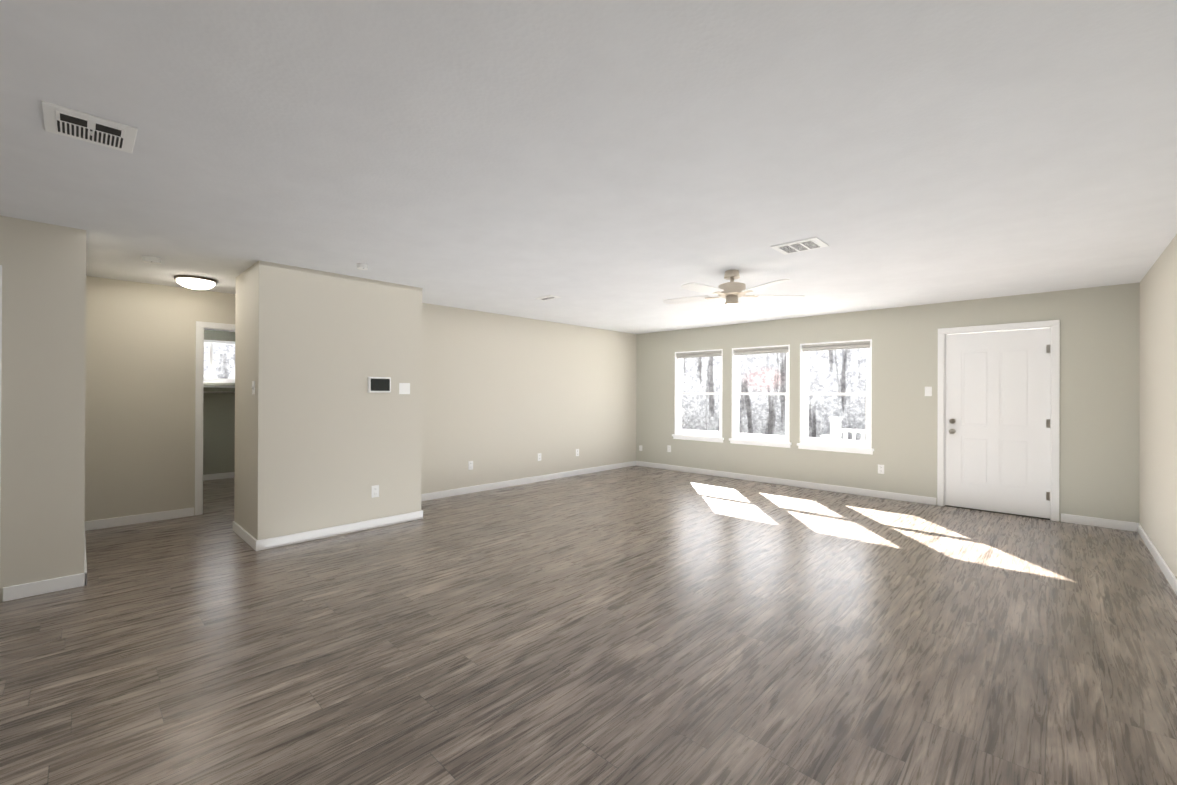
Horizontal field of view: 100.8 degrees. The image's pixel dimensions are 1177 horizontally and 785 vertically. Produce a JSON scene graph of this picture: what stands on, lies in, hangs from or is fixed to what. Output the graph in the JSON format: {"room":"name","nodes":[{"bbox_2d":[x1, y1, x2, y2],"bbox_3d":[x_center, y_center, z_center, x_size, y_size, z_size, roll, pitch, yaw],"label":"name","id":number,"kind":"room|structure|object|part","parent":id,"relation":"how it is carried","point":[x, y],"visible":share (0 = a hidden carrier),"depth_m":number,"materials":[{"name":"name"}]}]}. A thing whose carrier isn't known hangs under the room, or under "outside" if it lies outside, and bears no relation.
{"room":"empty living room","nodes":[
{"label":"empty living room","id":0,"kind":"room"},
{"bbox_2d":[0,216,85,601],"bbox_3d":[-4.674,0.097,2.170,0.140,2.440,3.380,0,0,44],"label":"wall","id":1,"kind":"structure","parent":0,"point":[42,510],"depth_m":3.20,"materials":[{"name":"beige paint"}]},
{"bbox_2d":[0,265,1,505],"bbox_3d":[-4.068,0.258,2.793,0.156,2.126,0.902,0,0,44],"label":"door frame","id":2,"kind":"structure","parent":1,"relation":"attached to","point":[0,364],"depth_m":3.06,"materials":[{"name":"white wood"}]},
{"bbox_2d":[84,276,235,521],"bbox_3d":[-3.901,0.108,5.718,0.140,2.440,3.100,0,0,44],"label":"wall","id":3,"kind":"structure","parent":0,"point":[140,369],"depth_m":4.95,"materials":[{"name":"beige paint"}]},
{"bbox_2d":[195,321,234,514],"bbox_3d":[-3.987,0.280,5.616,0.156,2.096,0.877,0,0,44],"label":"door frame","id":4,"kind":"structure","parent":3,"relation":"attached to","point":[201,327],"depth_m":5.27,"materials":[{"name":"white wood"}]},
{"bbox_2d":[203,330,234,474],"bbox_3d":[-5.736,0.105,7.470,0.140,2.440,2.580,0,0,44],"label":"wall","id":5,"kind":"structure","parent":0,"point":[218,432],"depth_m":7.45,"materials":[{"name":"grey paint"}]},
{"bbox_2d":[204,340,234,382],"bbox_3d":[-5.743,-0.473,7.411,0.130,0.645,1.160,0,0,44],"label":"room window","id":6,"kind":"structure","parent":5,"relation":"in","point":[210,379],"depth_m":7.43,"materials":[{"name":"white plastic"}]},
{"bbox_2d":[204,386,234,392],"bbox_3d":[-5.569,-0.042,7.311,0.319,0.105,2.298,0,0,44],"label":"shelf","id":7,"kind":"object","parent":5,"relation":"attached to","point":[219,391],"visible":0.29,"depth_m":7.25,"materials":[{"name":"white wood"}]},
{"bbox_2d":[234,260,421,539],"bbox_3d":[-2.590,0.112,4.928,0.889,2.440,1.464,0,0,44],"label":"wall bump-out","id":8,"kind":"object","parent":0,"point":[324,438],"visible":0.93,"depth_m":4.49,"materials":[{"name":"beige paint"}]},
{"bbox_2d":[251,381,254,393],"bbox_3d":[-2.890,-0.042,4.191,0.072,0.116,0.018,0,0,44],"label":"switch plate","id":9,"kind":"object","parent":8,"relation":"attached to","point":[253,382],"depth_m":4.18,"materials":[{"name":"white plastic"}]},
{"bbox_2d":[371,485,378,497],"bbox_3d":[-2.098,0.973,4.794,0.009,0.116,0.072,0,0,44],"label":"electrical outlet plate","id":10,"kind":"object","parent":8,"relation":"attached to","point":[375,491],"depth_m":4.79,"materials":[{"name":"white plastic"}]},
{"bbox_2d":[368,377,390,392],"bbox_3d":[-2.064,-0.076,4.815,0.028,0.156,0.224,0,0,44],"label":"thermostat","id":11,"kind":"object","parent":8,"relation":"attached to","point":[379,384],"visible":1,"depth_m":4.80,"materials":[{"name":"white"}]},
{"bbox_2d":[399,383,409,393],"bbox_3d":[-1.892,-0.040,5.011,0.006,0.115,0.115,0,0,44],"label":"switch plate","id":12,"kind":"object","parent":8,"relation":"attached to","point":[404,388],"depth_m":5.01,"materials":[{"name":"white plastic"}]},
{"bbox_2d":[421,303,635,493],"bbox_3d":[-0.730,0.125,7.468,0.140,2.440,4.819,0,0,44],"label":"wall","id":13,"kind":"structure","parent":0,"point":[506,397],"depth_m":7.07,"materials":[{"name":"beige paint"}]},
{"bbox_2d":[468,461,472,469],"bbox_3d":[-1.567,0.969,6.485,0.009,0.116,0.072,0,0,44],"label":"electrical outlet plate","id":14,"kind":"object","parent":13,"relation":"attached to","point":[470,463],"depth_m":6.48,"materials":[{"name":"white plastic"}]},
{"bbox_2d":[3,461,1176,601],"bbox_3d":[-1.758,1.290,4.408,9.846,0.088,10.375,0,0,44],"label":"baseboard","id":15,"kind":"structure","parent":13,"relation":"attached to","point":[41,587],"depth_m":4.94,"materials":[{"name":"white wood"}]},
{"bbox_2d":[0,466,1176,784],"bbox_3d":[-1.779,1.384,4.386,10.246,0.100,10.715,0,0,44],"label":"floor","id":16,"kind":"structure","parent":0,"point":[638,626],"depth_m":2.54,"materials":[{"name":"brown wood"}]},
{"bbox_2d":[0,0,1176,333],"bbox_3d":[-1.769,-1.156,4.392,10.246,0.100,10.715,0,0,44],"label":"ceiling","id":17,"kind":"structure","parent":0,"point":[628,166],"depth_m":2.19,"materials":[{"name":"paint"}]},
{"bbox_2d":[41,101,137,153],"bbox_3d":[-2.098,-1.099,2.054,0.300,0.028,0.270,0,0,44],"label":"ceiling vent","id":18,"kind":"object","parent":17,"relation":"in","point":[71,123],"visible":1,"depth_m":2.03,"materials":[{"name":"white metal"}]},
{"bbox_2d":[141,256,160,263],"bbox_3d":[-3.622,-1.094,4.035,0.124,0.041,0.124,0,0,44],"label":"smoke detector","id":19,"kind":"object","parent":17,"relation":"attached to","point":[150,260],"visible":1,"depth_m":4.00,"materials":[{"name":"white plastic"}]},
{"bbox_2d":[174,275,216,289],"bbox_3d":[-3.851,-1.064,4.779,0.330,0.099,0.330,0,0,44],"label":"light","id":20,"kind":"object","parent":17,"relation":"attached to","point":[196,282],"visible":1,"depth_m":4.69,"materials":[{"name":"white glass"}]},
{"bbox_2d":[357,263,367,269],"bbox_3d":[-1.957,-1.087,4.214,0.090,0.041,0.090,0,0,44],"label":"smoke detector","id":21,"kind":"object","parent":17,"relation":"attached to","point":[361,266],"visible":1,"depth_m":4.18,"materials":[{"name":"white plastic"}]},
{"bbox_2d":[535,295,560,300],"bbox_3d":[-0.469,-1.084,5.628,0.280,0.028,0.160,0,0,44],"label":"ceiling vent","id":22,"kind":"object","parent":17,"relation":"in","point":[548,297],"visible":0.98,"depth_m":5.59,"materials":[{"name":"white metal"}]},
{"bbox_2d":[663,270,804,318],"bbox_3d":[1.257,-0.880,4.389,1.263,0.429,1.252,0,0,44],"label":"ceiling fan","id":23,"kind":"object","parent":17,"relation":"hanging from","point":[731,292],"visible":1,"depth_m":4.34,"materials":[{"name":"white painted metal"},{"name":"white painted wood"}]},
{"bbox_2d":[770,237,828,254],"bbox_3d":[1.572,-1.081,3.631,0.330,0.028,0.270,0,0,44],"label":"ceiling vent","id":24,"kind":"object","parent":17,"relation":"in","point":[801,245],"visible":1,"depth_m":3.61,"materials":[{"name":"white metal"}]},
{"bbox_2d":[636,283,1139,522],"bbox_3d":[3.187,0.140,6.962,6.504,2.440,0.140,0,0,44],"label":"wall","id":25,"kind":"structure","parent":0,"point":[1099,399],"depth_m":6.04,"materials":[{"name":"grey paint"}]},
{"bbox_2d":[672,349,723,442],"bbox_3d":[1.860,0.052,8.196,0.975,1.510,0.161,0,0,44],"label":"window","id":26,"kind":"structure","parent":25,"relation":"in","point":[697,435],"depth_m":8.26,"materials":[{"name":"white"}]},
{"bbox_2d":[729,344,791,447],"bbox_3d":[2.636,0.053,7.455,0.975,1.510,0.161,0,0,44],"label":"window","id":27,"kind":"structure","parent":25,"relation":"in","point":[759,439],"depth_m":7.48,"materials":[{"name":"white"}]},
{"bbox_2d":[797,339,873,454],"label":"window","id":28,"kind":"structure","parent":25,"relation":"in","point":[838,445],"depth_m":6.77,"materials":[{"name":"white"}]},
{"bbox_3d":[4.838,1.230,6.364,6.006,1.650,1.285,0,0,44],"label":"exterior porch railing","id":29,"kind":"part","parent":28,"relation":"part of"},
{"bbox_2d":[878,464,883,473],"bbox_3d":[3.778,0.990,6.290,0.072,0.116,0.009,0,0,44],"label":"electrical outlet plate","id":30,"kind":"object","parent":25,"relation":"attached to","point":[880,467],"depth_m":6.29,"materials":[{"name":"white plastic"}]},
{"bbox_2d":[925,387,931,395],"bbox_3d":[4.146,-0.013,5.942,0.072,0.116,0.014,0,0,44],"label":"switch plate","id":31,"kind":"object","parent":25,"relation":"attached to","point":[928,390],"depth_m":5.94,"materials":[{"name":"white plastic"}]},
{"bbox_2d":[945,328,1050,518],"bbox_3d":[4.606,0.328,5.514,0.925,2.043,0.125,0,0,44],"label":"entry door","id":32,"kind":"structure","parent":25,"relation":"in","point":[997,421],"depth_m":5.51,"materials":[{"name":"white wood"}]},
{"bbox_2d":[937,320,1059,520],"bbox_3d":[4.643,0.297,5.561,1.058,2.131,0.156,0,0,44],"label":"door frame","id":33,"kind":"structure","parent":25,"relation":"attached to","point":[1053,326],"depth_m":5.29,"materials":[{"name":"white wood"}]},
{"bbox_2d":[1139,234,1176,577],"bbox_3d":[1.858,0.120,0.962,0.140,2.440,10.655,0,0,44],"label":"wall","id":34,"kind":"structure","parent":0,"point":[1158,423],"depth_m":3.86,"materials":[{"name":"beige paint"}]},
{"label":"outside","id":35,"kind":"structure","parent":0,"visible":0},
{"bbox_2d":[682,348,865,440],"bbox_3d":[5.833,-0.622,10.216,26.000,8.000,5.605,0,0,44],"label":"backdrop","id":36,"kind":"structure","parent":35,"point":[822,363],"depth_m":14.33,"materials":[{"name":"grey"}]},
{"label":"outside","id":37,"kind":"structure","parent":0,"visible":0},
{"bbox_2d":[204,343,234,378],"bbox_3d":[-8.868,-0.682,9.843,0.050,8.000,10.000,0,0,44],"label":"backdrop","id":38,"kind":"structure","parent":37,"point":[220,373],"depth_m":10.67,"materials":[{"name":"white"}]}
]}

